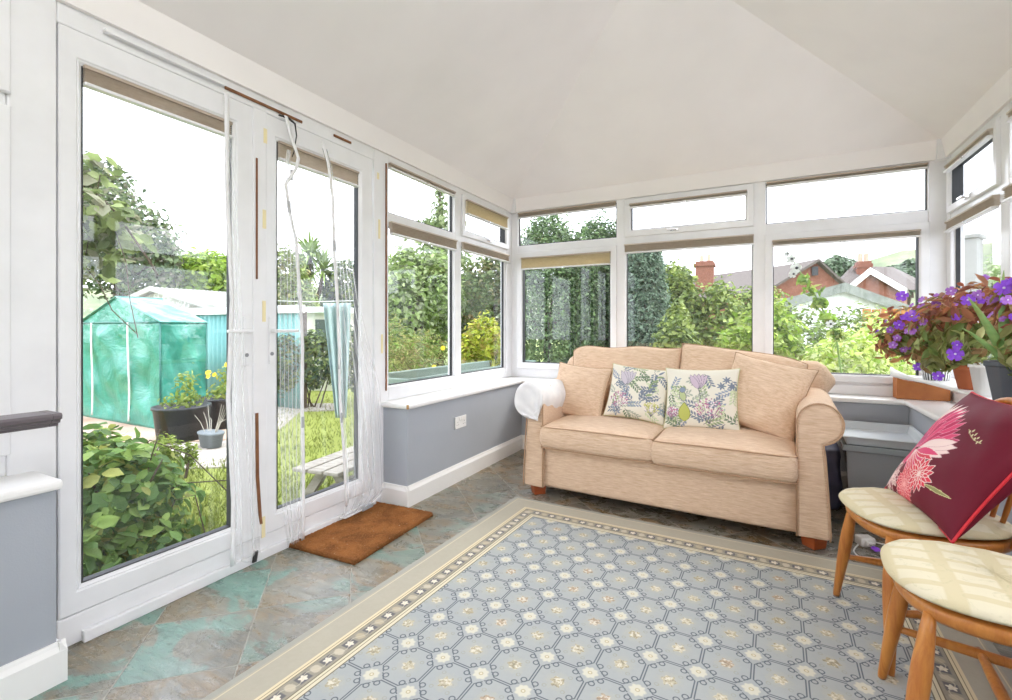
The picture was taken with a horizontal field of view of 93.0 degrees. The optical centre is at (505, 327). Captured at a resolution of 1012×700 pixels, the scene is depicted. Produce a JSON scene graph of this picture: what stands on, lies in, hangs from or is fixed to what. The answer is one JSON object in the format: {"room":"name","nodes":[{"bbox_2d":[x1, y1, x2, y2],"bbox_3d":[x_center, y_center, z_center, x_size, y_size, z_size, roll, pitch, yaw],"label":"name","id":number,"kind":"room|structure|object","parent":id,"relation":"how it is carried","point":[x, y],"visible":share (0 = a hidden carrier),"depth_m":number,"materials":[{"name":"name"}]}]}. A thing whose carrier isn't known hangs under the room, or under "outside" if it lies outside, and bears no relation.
{"room":"sunroom","nodes":[
{"label":"sunroom","id":0,"kind":"room"},
{"bbox_2d":[0,490,55,666],"bbox_3d":[-1.992,0.800,0.605,0.230,0.600,2.125,0,0,28],"label":"wall","id":1,"kind":"structure","parent":0,"point":[27,524],"depth_m":1.43,"materials":[{"name":"grey paint"}]},
{"bbox_2d":[0,471,62,502],"bbox_3d":[-1.961,0.484,0.594,0.215,0.032,2.134,0,0,28],"label":"trim","id":2,"kind":"structure","parent":1,"relation":"on","point":[17,486],"depth_m":1.45,"materials":[{"name":"white paint"}]},
{"bbox_2d":[0,638,67,699],"bbox_3d":[-1.877,1.038,0.556,0.019,0.125,2.144,0,0,28],"label":"baseboard","id":3,"kind":"structure","parent":1,"relation":"attached to","point":[26,677],"depth_m":1.43,"materials":[{"name":"white paint"}]},
{"bbox_2d":[56,1,373,646],"bbox_3d":[-1.188,-0.020,2.309,0.090,2.240,1.520,0,0,28],"label":"door frame","id":4,"kind":"structure","parent":1,"relation":"in","point":[71,627],"depth_m":1.98,"materials":[{"name":"white plastic"}]},
{"bbox_2d":[56,23,253,619],"bbox_3d":[-1.351,-0.021,1.941,0.106,2.027,0.710,0,0,28],"label":"door","id":5,"kind":"structure","parent":4,"relation":"attached to","point":[75,593],"depth_m":1.73,"materials":[{"name":"white plastic"}]},
{"bbox_2d":[224,93,235,566],"bbox_3d":[-1.184,0.024,2.160,0.015,2.087,0.180,0,0,28],"label":"netting","id":6,"kind":"object","parent":5,"relation":"attached to","point":[226,96],"visible":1,"depth_m":2.10,"materials":[{"name":"white fabric"}]},
{"bbox_2d":[82,500,375,642],"bbox_3d":[-1.143,1.079,2.320,0.022,0.042,1.450,0,0,28],"label":"trim","id":7,"kind":"structure","parent":4,"relation":"attached to","point":[98,629],"depth_m":1.99,"materials":[{"name":"white plastic"}]},
{"bbox_2d":[252,107,371,538],"bbox_3d":[-1.005,-0.021,2.601,0.106,2.027,0.796,0,0,28],"label":"door","id":8,"kind":"structure","parent":4,"relation":"attached to","point":[264,288],"depth_m":2.38,"materials":[{"name":"white plastic"}]},
{"bbox_2d":[280,115,304,540],"bbox_3d":[-1.066,0.027,2.390,0.020,2.134,0.150,0,0,28],"label":"netting","id":9,"kind":"object","parent":8,"relation":"attached to","point":[292,172],"visible":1,"depth_m":2.43,"materials":[{"name":"white fabric"}]},
{"bbox_2d":[321,141,380,518],"bbox_3d":[-0.869,0.045,2.769,0.023,2.070,0.509,0,0,28],"label":"netting","id":10,"kind":"object","parent":8,"relation":"hanging from","point":[322,142],"visible":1,"depth_m":2.65,"materials":[{"name":"white fabric"}]},
{"bbox_2d":[0,0,512,477],"bbox_3d":[-1.159,-0.072,2.142,0.300,2.345,5.620,0,0,28],"label":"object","id":11,"kind":"structure","parent":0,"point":[27,27],"depth_m":1.59,"materials":[{"name":"white plastic"}]},
{"bbox_2d":[83,64,232,138],"bbox_3d":[-1.367,-0.891,1.931,0.034,0.073,0.538,0,0,28],"label":"blind","id":12,"kind":"object","parent":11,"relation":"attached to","point":[94,79],"visible":0.86,"depth_m":1.88,"materials":[{"name":"beige fabric"}]},
{"bbox_2d":[278,141,359,187],"bbox_3d":[-1.007,-0.881,2.620,0.034,0.093,0.539,0,0,28],"label":"blind","id":13,"kind":"object","parent":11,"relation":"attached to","point":[310,162],"visible":0.93,"depth_m":2.58,"materials":[{"name":"beige fabric"}]},
{"bbox_2d":[389,221,457,250],"bbox_3d":[-0.561,-0.640,3.416,0.038,0.089,0.763,0,0,28],"label":"blind","id":14,"kind":"object","parent":11,"relation":"attached to","point":[395,229],"visible":1,"depth_m":3.35,"materials":[{"name":"beige fabric"}]},
{"bbox_2d":[466,199,508,229],"bbox_3d":[-0.149,-0.973,4.176,0.038,0.124,0.710,0,0,28],"label":"blind","id":15,"kind":"object","parent":11,"relation":"attached to","point":[475,210],"visible":1,"depth_m":4.12,"materials":[{"name":"beige fabric"}]},
{"bbox_2d":[383,383,520,485],"bbox_3d":[-0.287,0.800,3.839,0.250,0.600,1.865,0,0,28],"label":"wall","id":16,"kind":"structure","parent":0,"point":[419,443],"depth_m":3.30,"materials":[{"name":"grey paint"}]},
{"bbox_2d":[381,482,408,506],"bbox_3d":[-0.694,1.038,2.988,0.218,0.125,0.019,0,0,28],"label":"baseboard","id":17,"kind":"structure","parent":16,"relation":"attached to","point":[395,494],"depth_m":2.98,"materials":[{"name":"white paint"}]},
{"bbox_2d":[372,149,511,501],"bbox_3d":[-0.370,-0.020,3.837,0.126,2.240,1.945,0,0,28],"label":"window","id":18,"kind":"structure","parent":16,"relation":"in","point":[456,230],"depth_m":3.52,"materials":[{"name":"white plastic"}]},
{"bbox_2d":[405,435,521,507],"bbox_3d":[-0.231,1.038,3.657,0.019,0.125,1.633,0,0,28],"label":"baseboard","id":19,"kind":"structure","parent":16,"relation":"attached to","point":[418,491],"depth_m":3.44,"materials":[{"name":"white paint"}]},
{"bbox_2d":[29,449,1011,699],"bbox_3d":[0.183,1.160,1.428,3.320,0.120,5.700,0,0,28],"label":"floor","id":20,"kind":"structure","parent":0,"point":[190,646],"depth_m":1.93,"materials":[{"name":"tile"}]},
{"bbox_2d":[289,501,433,564],"bbox_3d":[-0.757,1.088,2.611,0.435,0.022,0.660,0,0,25],"label":"doormat","id":21,"kind":"object","parent":20,"relation":"on","point":[352,539],"visible":0.97,"depth_m":2.52,"materials":[{"name":"brown carpet"}]},
{"bbox_2d":[201,496,1011,699],"bbox_3d":[0.256,1.096,1.291,2.130,0.007,3.000,0,0,29],"label":"rug","id":22,"kind":"object","parent":20,"relation":"on","point":[533,599],"visible":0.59,"depth_m":1.76,"materials":[{"name":"fabric"}]},
{"bbox_2d":[833,397,1011,676],"bbox_3d":[1.472,0.663,1.678,0.501,0.860,0.498,0,0,17],"label":"chair","id":23,"kind":"object","parent":22,"relation":"on","point":[884,513],"visible":0.51,"depth_m":1.58,"materials":[{"name":"brown wood"}]},
{"bbox_2d":[884,391,1011,543],"bbox_3d":[1.541,0.440,1.617,0.292,0.402,0.517,0,0,20],"label":"cushion","id":24,"kind":"object","parent":23,"relation":"on","point":[960,470],"visible":0.99,"depth_m":1.52,"materials":[{"name":"red fabric"}]},
{"bbox_2d":[878,539,1011,699],"bbox_3d":[1.248,0.663,1.194,0.501,0.860,0.457,0,0,33],"label":"chair","id":25,"kind":"object","parent":22,"relation":"on","point":[968,590],"visible":1,"depth_m":1.19,"materials":[{"name":"beige fabric"}]},
{"bbox_2d":[523,343,844,549],"bbox_3d":[1.076,0.602,3.136,1.830,0.995,1.024,0,0,31],"label":"sofa","id":26,"kind":"object","parent":20,"relation":"on","point":[746,475],"visible":0.59,"depth_m":2.70,"materials":[{"name":"fabric"}]},
{"bbox_2d":[514,379,565,420],"bbox_3d":[0.239,0.488,3.289,0.237,0.274,0.418,0,0,31],"label":"cloth","id":27,"kind":"object","parent":26,"relation":"on","point":[530,396],"visible":0.93,"depth_m":3.13,"materials":[{"name":"white fabric"}]},
{"bbox_2d":[557,362,612,415],"bbox_3d":[0.516,0.445,3.378,0.458,0.388,0.191,0,0,36],"label":"cushion","id":28,"kind":"object","parent":26,"relation":"on","point":[585,387],"visible":0.78,"depth_m":3.30,"materials":[{"name":"fabric"}]},
{"bbox_2d":[540,412,663,460],"bbox_3d":[0.694,0.681,3.178,0.722,0.192,0.707,0,1,31],"label":"seat cushion","id":29,"kind":"object","parent":26,"relation":"on","point":[602,438],"depth_m":2.92,"materials":[{"name":"fabric"}]},
{"bbox_2d":[574,346,680,411],"bbox_3d":[0.847,0.387,3.467,0.800,0.516,0.210,0,-11,31],"label":"cushion","id":30,"kind":"object","parent":26,"relation":"on","point":[643,357],"depth_m":3.41,"materials":[{"name":"fabric"}]},
{"bbox_2d":[603,363,666,425],"bbox_3d":[0.863,0.428,3.141,0.429,0.375,0.179,0,0,31],"label":"cushion","id":31,"kind":"object","parent":26,"relation":"on","point":[635,393],"visible":0.96,"depth_m":3.09,"materials":[{"name":"fabric"}]},
{"bbox_2d":[663,368,739,429],"bbox_3d":[1.190,0.432,2.927,0.452,0.382,0.187,0,0,32],"label":"cushion","id":32,"kind":"object","parent":26,"relation":"on","point":[695,398],"visible":0.98,"depth_m":2.87,"materials":[{"name":"fabric"}]},
{"bbox_2d":[651,425,797,482],"bbox_3d":[1.296,0.682,2.822,0.722,0.191,0.707,0,2,31],"label":"seat cushion","id":33,"kind":"object","parent":26,"relation":"on","point":[747,455],"depth_m":2.56,"materials":[{"name":"fabric"}]},
{"bbox_2d":[680,344,806,431],"bbox_3d":[1.484,0.394,3.090,0.740,0.512,0.208,7,-7,30],"label":"cushion","id":34,"kind":"object","parent":26,"relation":"on","point":[692,356],"depth_m":3.12,"materials":[{"name":"fabric"}]},
{"bbox_2d":[731,352,818,440],"bbox_3d":[1.504,0.395,2.819,0.250,0.494,0.518,0,0,-39],"label":"cushion","id":35,"kind":"object","parent":26,"relation":"on","point":[770,394],"visible":0.8,"depth_m":2.72,"materials":[{"name":"fabric"}]},
{"bbox_2d":[825,442,842,509],"bbox_3d":[2.037,0.921,3.018,0.119,0.379,0.310,0,0,33],"label":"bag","id":36,"kind":"object","parent":20,"relation":"on","point":[833,455],"visible":0.45,"depth_m":2.88,"materials":[{"name":"black fabric"}]},
{"bbox_2d":[839,437,911,489],"bbox_3d":[2.244,0.884,2.889,0.400,0.432,0.550,0,0,31],"label":"tub","id":37,"kind":"object","parent":20,"relation":"on","point":[843,446],"depth_m":2.73,"materials":[{"name":"plastic"}]},
{"bbox_2d":[842,420,923,449],"bbox_3d":[2.244,0.641,2.889,0.412,0.052,0.570,0,0,31],"label":"tray","id":38,"kind":"object","parent":37,"relation":"on","point":[895,436],"visible":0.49,"depth_m":2.92,"materials":[{"name":"white plastic"}]},
{"bbox_2d":[138,0,1011,198],"bbox_3d":[0.169,-1.690,1.401,3.120,0.920,5.540,0,0,28],"label":"ceiling","id":39,"kind":"structure","parent":0,"point":[522,98],"depth_m":2.87,"materials":[{"name":"paint"}]},
{"bbox_2d":[521,383,908,475],"bbox_3d":[1.428,0.800,3.852,2.777,0.600,0.250,0,0,28],"label":"wall","id":40,"kind":"structure","parent":0,"point":[858,462],"depth_m":3.19,"materials":[{"name":"grey paint"}]},
{"bbox_2d":[512,140,946,386],"bbox_3d":[1.476,-0.389,3.897,3.320,1.713,0.126,0,0,28],"label":"window","id":41,"kind":"structure","parent":40,"relation":"in","point":[931,247],"depth_m":3.66,"materials":[{"name":"white plastic"}]},
{"bbox_2d":[520,251,609,269],"bbox_3d":[0.521,-0.606,4.354,0.855,0.119,0.038,0,0,28],"label":"blind","id":42,"kind":"object","parent":41,"relation":"attached to","point":[592,258],"visible":1,"depth_m":4.34,"materials":[{"name":"beige fabric"}]},
{"bbox_2d":[518,201,615,218],"bbox_3d":[0.533,-1.071,4.379,0.943,0.059,0.038,0,0,28],"label":"blind","id":43,"kind":"object","parent":41,"relation":"attached to","point":[612,204],"visible":1,"depth_m":4.35,"materials":[{"name":"beige fabric"}]},
{"bbox_2d":[629,190,746,208],"bbox_3d":[1.444,-1.033,3.871,0.892,0.044,0.038,0,0,28],"label":"blind","id":44,"kind":"object","parent":41,"relation":"attached to","point":[739,192],"visible":1,"depth_m":3.85,"materials":[{"name":"beige fabric"}]},
{"bbox_2d":[624,234,753,253],"bbox_3d":[1.449,-0.673,3.881,0.988,0.084,0.038,0,0,28],"label":"blind","id":45,"kind":"object","parent":41,"relation":"attached to","point":[735,240],"visible":1,"depth_m":3.86,"materials":[{"name":"beige fabric"}]},
{"bbox_2d":[772,229,920,246],"bbox_3d":[2.372,-0.628,3.385,0.862,0.054,0.038,0,0,28],"label":"blind","id":46,"kind":"object","parent":41,"relation":"attached to","point":[915,233],"visible":1,"depth_m":3.36,"materials":[{"name":"beige fabric"}]},
{"bbox_2d":[766,162,927,187],"bbox_3d":[2.386,-1.078,3.409,0.942,0.044,0.038,0,0,28],"label":"blind","id":47,"kind":"object","parent":41,"relation":"attached to","point":[919,166],"visible":1,"depth_m":3.38,"materials":[{"name":"beige fabric"}]},
{"bbox_2d":[828,384,892,396],"bbox_3d":[2.384,0.433,3.404,0.943,0.067,0.018,0,0,28],"label":"windowsill","id":48,"kind":"structure","parent":40,"relation":"attached to","point":[837,388],"depth_m":3.34,"materials":[{"name":"white plastic"}]},
{"bbox_2d":[909,407,1011,555],"bbox_3d":[1.536,0.800,0.748,0.293,0.600,5.650,0,0,28],"label":"wall","id":49,"kind":"structure","parent":0,"point":[922,423],"depth_m":2.83,"materials":[{"name":"grey paint"}]},
{"bbox_2d":[381,376,955,420],"bbox_3d":[0.183,0.484,1.428,3.240,0.032,5.600,0,0,28],"label":"windowsill","id":50,"kind":"structure","parent":49,"relation":"on","point":[934,410],"depth_m":3.20,"materials":[{"name":"white paint"}]},
{"bbox_2d":[893,377,949,400],"bbox_3d":[2.721,0.396,3.150,0.270,0.140,0.105,0,0,28],"label":"box","id":51,"kind":"object","parent":50,"relation":"on","point":[902,389],"visible":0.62,"depth_m":3.12,"materials":[{"name":"brown wood"}]},
{"bbox_2d":[890,367,991,399],"bbox_3d":[2.349,0.364,2.458,0.288,0.204,1.635,0,0,28],"label":"tray","id":52,"kind":"object","parent":50,"relation":"on","point":[951,385],"visible":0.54,"depth_m":2.78,"materials":[{"name":"white paint"}]},
{"bbox_2d":[867,291,958,380],"bbox_3d":[2.438,0.052,2.761,0.455,0.527,0.892,0,0,21],"label":"flowering plant","id":53,"kind":"object","parent":52,"relation":"on","point":[894,338],"visible":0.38,"depth_m":2.91,"materials":[{"name":"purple plant"}]},
{"bbox_2d":[903,274,1011,389],"bbox_3d":[2.248,0.036,2.357,0.392,0.559,0.964,0,0,28],"label":"flowering plant","id":54,"kind":"object","parent":52,"relation":"on","point":[945,345],"visible":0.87,"depth_m":2.32,"materials":[{"name":"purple plant"}]},
{"bbox_2d":[962,271,1011,399],"bbox_3d":[2.040,0.013,1.981,0.320,0.604,0.174,0,0,5],"label":"aloe","id":55,"kind":"object","parent":52,"relation":"on","point":[1000,382],"visible":0.73,"depth_m":1.97,"materials":[{"name":"green plant"}]},
{"bbox_2d":[985,278,1011,375],"bbox_3d":[2.075,0.038,1.881,0.273,0.554,0.525,0,0,37],"label":"flowering plant","id":56,"kind":"object","parent":52,"relation":"on","point":[1004,357],"visible":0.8,"depth_m":1.93,"materials":[{"name":"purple plant"}]},
{"bbox_2d":[941,67,1011,402],"bbox_3d":[1.618,-0.389,0.705,0.126,1.713,5.650,0,0,28],"label":"window","id":57,"kind":"structure","parent":49,"relation":"in","point":[957,202],"depth_m":2.62,"materials":[{"name":"white plastic"}]},
{"bbox_2d":[943,128,992,172],"bbox_3d":[2.661,-1.010,2.778,0.038,0.049,0.650,0,0,28],"label":"blind","id":58,"kind":"object","parent":57,"relation":"attached to","point":[987,134],"visible":1,"depth_m":2.71,"materials":[{"name":"beige fabric"}]},
{"bbox_2d":[944,194,999,232],"bbox_3d":[2.675,-0.648,2.779,0.038,0.074,0.715,0,0,28],"label":"blind","id":59,"kind":"object","parent":57,"relation":"attached to","point":[992,202],"visible":1,"depth_m":2.69,"materials":[{"name":"beige fabric"}]},
{"bbox_2d":[983,360,1011,399],"bbox_3d":[2.090,0.226,1.976,0.174,0.178,0.174,0,0,5],"label":"pot","id":60,"kind":"object","parent":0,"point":[1000,383],"depth_m":1.96,"materials":[{"name":"grey stone"}]},
{"label":"outside","id":61,"kind":"structure","parent":0,"visible":0},
{"bbox_2d":[150,403,334,468],"bbox_3d":[-3.168,1.244,6.094,1.376,0.012,3.733,0,0,-5],"label":"gravel path","id":62,"kind":"structure","parent":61,"point":[209,453],"depth_m":4.97,"materials":[{"name":"grey gravel"}]},
{"bbox_2d":[196,405,225,447],"bbox_3d":[-3.065,1.021,5.007,0.393,0.419,0.223,0,0,28],"label":"potted plant","id":63,"kind":"object","parent":62,"relation":"on","point":[208,438],"visible":0.98,"depth_m":4.93,"materials":[{"name":"grey"}]},
{"bbox_2d":[278,323,353,407],"bbox_3d":[-2.851,0.588,7.567,1.680,1.336,0.831,0,0,-6],"label":"hedge","id":64,"kind":"object","parent":62,"relation":"on","point":[316,350],"visible":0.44,"depth_m":7.34,"materials":[{"name":"green plant"}]},
{"bbox_3d":[-2.987,0.447,5.600,0.040,1.607,0.040,0,0,28],"label":"post","id":65,"kind":"object","parent":62,"relation":"on","visible":0},
{"bbox_2d":[291,300,353,301],"bbox_3d":[-2.168,-0.309,5.350,1.712,0.042,0.008,0,0,17],"label":"washing line","id":66,"kind":"object","parent":65,"relation":"attached to","point":[348,300],"visible":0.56,"depth_m":5.32,"materials":[{"name":"white"}]},
{"bbox_2d":[323,303,350,417],"bbox_3d":[-1.825,0.355,5.202,0.321,1.257,0.142,0,0,1],"label":"hanging cloth","id":67,"kind":"object","parent":66,"relation":"hanging from","point":[330,316],"visible":0.83,"depth_m":5.20,"materials":[{"name":"fabric"}]},
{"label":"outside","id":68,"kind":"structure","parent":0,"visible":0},
{"bbox_2d":[392,340,914,370],"bbox_3d":[23.189,1.405,44.298,120.000,0.290,180.000,0,0,28],"label":"ground","id":69,"kind":"structure","parent":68,"point":[537,340],"depth_m":21.22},
{"bbox_2d":[83,151,186,299],"bbox_3d":[-11.483,-2.172,14.030,5.784,6.854,2.754,0,0,33],"label":"tree","id":70,"kind":"object","parent":69,"relation":"on","point":[142,272],"visible":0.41,"depth_m":13.23,"materials":[{"name":"green plant"}]},
{"bbox_2d":[169,246,225,291],"bbox_3d":[-9.409,-0.624,15.031,2.439,3.762,2.449,0,0,-6],"label":"tree","id":71,"kind":"object","parent":69,"relation":"on","point":[203,271],"visible":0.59,"depth_m":14.28,"materials":[{"name":"green plant"}]},
{"bbox_2d":[278,242,319,306],"bbox_3d":[-4.827,-0.346,10.857,1.817,3.196,1.211,0,0,28],"label":"shrub","id":72,"kind":"object","parent":69,"relation":"on","point":[289,292],"visible":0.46,"depth_m":10.56,"materials":[{"name":"green plant"}]},
{"bbox_2d":[280,228,348,306],"bbox_3d":[-4.864,-0.615,11.999,2.037,3.731,1.671,0,0,28],"label":"palm","id":73,"kind":"object","parent":69,"relation":"on","point":[310,247],"visible":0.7,"depth_m":11.80,"materials":[{"name":"green plant"}]},
{"bbox_2d":[315,249,353,307],"bbox_3d":[-3.920,-0.009,12.287,2.161,4.046,1.481,0,0,38],"label":"shrub","id":74,"kind":"object","parent":69,"relation":"on","point":[345,293],"visible":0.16,"depth_m":12.10,"materials":[{"name":"green plant"}]},
{"bbox_2d":[388,189,484,365],"bbox_3d":[-1.963,-1.508,13.899,4.763,5.516,5.136,0,0,28],"label":"conifer","id":75,"kind":"object","parent":69,"relation":"on","point":[439,220],"visible":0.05,"depth_m":13.80,"materials":[{"name":"green plant"}]},
{"bbox_2d":[461,236,525,355],"bbox_3d":[-0.346,-0.213,9.131,1.414,3.212,1.699,0,0,8],"label":"shrub","id":76,"kind":"object","parent":69,"relation":"on","point":[482,293],"visible":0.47,"depth_m":8.64,"materials":[{"name":"green plant"}]},
{"bbox_2d":[498,214,612,362],"bbox_3d":[0.794,-0.079,7.603,1.927,3.732,1.592,0,0,9],"label":"evergreen tree","id":77,"kind":"object","parent":69,"relation":"on","point":[543,284],"visible":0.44,"depth_m":7.20,"materials":[{"name":"green plant"}]},
{"bbox_2d":[569,209,636,347],"bbox_3d":[1.726,-0.117,8.074,1.355,4.014,1.166,0,0,-25],"label":"evergreen tree","id":78,"kind":"object","parent":69,"relation":"on","point":[605,289],"visible":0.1,"depth_m":7.68,"materials":[{"name":"green plant"}]},
{"bbox_2d":[628,251,671,346],"bbox_3d":[2.107,-0.108,7.208,0.850,2.760,1.185,0,0,14],"label":"evergreen tree","id":79,"kind":"object","parent":69,"relation":"on","point":[646,281],"visible":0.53,"depth_m":6.88,"materials":[{"name":"green plant"}]},
{"bbox_2d":[649,297,702,347],"bbox_3d":[1.992,0.437,5.608,0.710,1.633,0.742,0,0,40],"label":"leafy bush","id":80,"kind":"object","parent":69,"relation":"on","point":[675,333],"visible":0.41,"depth_m":5.56,"materials":[{"name":"green plant"}]},
{"bbox_2d":[659,256,796,347],"bbox_3d":[3.779,0.065,8.248,2.681,2.757,1.554,0,0,-3],"label":"hedge","id":81,"kind":"object","parent":69,"relation":"on","point":[681,284],"visible":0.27,"depth_m":7.93,"materials":[{"name":"green plant"}]},
{"bbox_2d":[690,254,775,322],"bbox_3d":[16.682,-1.962,35.502,9.844,6.425,6.701,0,0,28],"label":"brick house","id":82,"kind":"structure","parent":69,"relation":"on","point":[704,270],"depth_m":33.57,"materials":[{"name":"orange brick"}]},
{"bbox_2d":[712,291,808,360],"bbox_3d":[2.666,0.436,5.046,1.260,1.640,0.895,0,0,-33],"label":"leafy bush","id":83,"kind":"object","parent":69,"relation":"on","point":[743,333],"visible":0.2,"depth_m":4.95,"materials":[{"name":"green plant"}]},
{"bbox_2d":[699,259,845,337],"bbox_3d":[13.350,-0.948,24.847,3.892,4.395,6.811,0,0,-8],"label":"brick house","id":84,"kind":"structure","parent":69,"relation":"on","point":[818,271],"depth_m":22.00,"materials":[{"name":"brown tile"}]},
{"bbox_2d":[784,251,846,372],"bbox_3d":[2.357,0.336,3.691,0.505,1.828,0.197,0,0,-2],"label":"hollyhock","id":85,"kind":"object","parent":69,"relation":"on","point":[820,302],"visible":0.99,"depth_m":3.68,"materials":[{"name":"green plant"}]},
{"bbox_2d":[778,283,908,348],"bbox_3d":[10.729,0.018,15.232,3.175,2.465,8.828,0,0,39],"label":"garage","id":86,"kind":"structure","parent":69,"relation":"on","point":[842,295],"depth_m":13.00,"materials":[{"name":"grey tile"}]},
{"bbox_2d":[774,301,913,374],"bbox_3d":[4.010,0.491,6.092,2.810,1.688,1.313,0,0,-25],"label":"leafy bush","id":87,"kind":"object","parent":69,"relation":"on","point":[815,333],"visible":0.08,"depth_m":6.19,"materials":[{"name":"green plant"}]},
{"bbox_2d":[796,307,914,374],"bbox_3d":[3.238,0.526,4.445,1.709,1.457,0.841,0,0,-26],"label":"bush","id":88,"kind":"object","parent":69,"relation":"on","point":[858,355],"visible":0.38,"depth_m":4.20,"materials":[{"name":"green plant"}]},
{"bbox_2d":[841,253,914,303],"bbox_3d":[21.319,-1.550,28.190,4.836,5.600,15.097,0,0,43],"label":"brick house","id":89,"kind":"structure","parent":69,"relation":"on","point":[884,281],"depth_m":25.60,"materials":[{"name":"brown tile"}]},
{"bbox_2d":[964,233,986,322],"bbox_3d":[5.763,0.050,6.000,0.300,2.400,0.300,0,0,-32],"label":"pillar","id":90,"kind":"structure","parent":69,"relation":"on","point":[973,243],"depth_m":5.88,"materials":[{"name":"white paint"}]},
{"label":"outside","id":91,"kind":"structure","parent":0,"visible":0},
{"bbox_2d":[83,241,1000,339],"bbox_3d":[5.768,-5.202,36.662,156.224,12.903,109.674,0,0,28],"label":"hillside","id":92,"kind":"structure","parent":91,"point":[90,304],"depth_m":62.70,"materials":[{"name":"green plant"}]},
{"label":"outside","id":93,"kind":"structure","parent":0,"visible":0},
{"bbox_2d":[96,388,353,546],"bbox_3d":[-6.715,1.260,6.901,13.700,0.020,9.000,0,0,28],"label":"lawn","id":94,"kind":"structure","parent":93,"point":[336,448],"depth_m":5.15,"materials":[{"name":"green plant"}]},
{"bbox_2d":[83,152,179,337],"bbox_3d":[-2.482,0.266,2.974,0.662,2.756,0.627,0,0,28],"label":"climbing plant","id":95,"kind":"object","parent":94,"relation":"on","point":[113,225],"visible":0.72,"depth_m":3.02,"materials":[{"name":"green plant"}]},
{"bbox_2d":[83,422,225,576],"bbox_3d":[-2.206,1.054,2.694,0.872,1.079,0.924,0,0,28],"label":"leafy shrub","id":96,"kind":"object","parent":94,"relation":"on","point":[128,507],"visible":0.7,"depth_m":2.59,"materials":[{"name":"green plant"}]},
{"bbox_2d":[146,431,201,477],"bbox_3d":[-2.828,1.062,4.022,0.348,0.406,0.414,0,0,28],"label":"shrub","id":97,"kind":"object","parent":94,"relation":"on","point":[188,460],"visible":0.57,"depth_m":4.03,"materials":[{"name":"green plant"}]},
{"bbox_2d":[128,286,280,308],"bbox_3d":[-6.732,0.200,10.642,4.640,2.100,2.093,0,0,28],"label":"garden shed","id":98,"kind":"object","parent":94,"relation":"on","point":[182,298],"visible":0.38,"depth_m":9.60,"materials":[{"name":"white paint"}]},
{"bbox_2d":[83,393,353,577],"bbox_3d":[-2.686,1.215,5.742,2.286,0.070,7.446,0,0,-18],"label":"grass blades","id":99,"kind":"object","parent":94,"relation":"on","point":[212,522],"visible":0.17,"depth_m":3.92,"materials":[{"name":"green plant"}]},
{"bbox_2d":[292,446,353,494],"bbox_3d":[-1.123,1.120,3.893,0.440,0.260,1.200,0,0,20],"label":"garden bench","id":100,"kind":"object","parent":94,"relation":"on","point":[332,464],"visible":0.3,"depth_m":3.46,"materials":[{"name":"white wood"}]},
{"bbox_2d":[305,307,353,390],"bbox_3d":[-3.804,0.420,10.170,1.500,1.660,1.650,0,0,8],"label":"summerhouse","id":101,"kind":"structure","parent":94,"relation":"on","point":[315,315],"depth_m":9.57,"materials":[{"name":"beige wood"}]},
{"bbox_2d":[388,312,447,371],"bbox_3d":[-1.166,0.525,5.671,1.088,1.461,1.561,0,0,0],"label":"feathery shrub","id":102,"kind":"object","parent":94,"relation":"on","point":[410,352],"visible":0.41,"depth_m":5.79,"materials":[{"name":"green plant"}]},
{"bbox_2d":[388,238,466,371],"bbox_3d":[-1.476,-0.184,8.243,1.841,2.877,1.419,0,0,-36],"label":"tree","id":103,"kind":"object","parent":94,"relation":"on","point":[420,292],"visible":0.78,"depth_m":7.91,"materials":[{"name":"green plant"}]},
{"bbox_2d":[388,359,535,383],"bbox_3d":[-0.420,0.820,4.848,0.520,0.860,2.391,0,0,28],"label":"trough","id":104,"kind":"object","parent":94,"relation":"on","point":[415,374],"visible":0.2,"depth_m":4.64,"materials":[{"name":"green plastic"}]},
{"bbox_2d":[461,310,500,366],"bbox_3d":[-0.299,0.507,6.142,0.667,1.494,0.754,0,0,14],"label":"shrub","id":105,"kind":"object","parent":94,"relation":"on","point":[471,351],"visible":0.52,"depth_m":5.96,"materials":[{"name":"green plant"}]},
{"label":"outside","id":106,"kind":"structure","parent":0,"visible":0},
{"bbox_2d":[83,416,225,443],"bbox_3d":[-6.120,1.240,8.393,2.911,0.020,8.774,0,0,-44],"label":"patio","id":107,"kind":"structure","parent":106,"point":[147,433],"depth_m":5.76,"materials":[{"name":"grey concrete"}]},
{"bbox_2d":[83,296,207,428],"bbox_3d":[-4.945,0.405,6.510,2.154,1.650,0.661,0,0,28],"label":"greenhouse","id":108,"kind":"object","parent":107,"relation":"on","point":[125,375],"visible":0.87,"depth_m":6.15,"materials":[{"name":"green plastic"}]},
{"bbox_2d":[150,371,211,442],"bbox_3d":[-3.611,0.806,5.350,0.567,0.847,0.567,0,0,28],"label":"tub","id":109,"kind":"object","parent":107,"relation":"on","point":[178,418],"visible":0.99,"depth_m":5.20,"materials":[{"name":"grey plastic"}]},
{"bbox_2d":[199,363,225,429],"bbox_3d":[-3.550,0.820,6.000,0.525,0.820,0.525,0,0,28],"label":"tub","id":110,"kind":"object","parent":107,"relation":"on","point":[216,399],"visible":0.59,"depth_m":5.82,"materials":[{"name":"grey plastic"}]},
{"bbox_2d":[184,305,306,408],"bbox_3d":[-5.075,0.450,8.385,4.530,1.600,0.170,0,0,28],"label":"shed","id":111,"kind":"object","parent":107,"relation":"on","point":[288,316],"visible":0.16,"depth_m":8.13,"materials":[{"name":"blue"}]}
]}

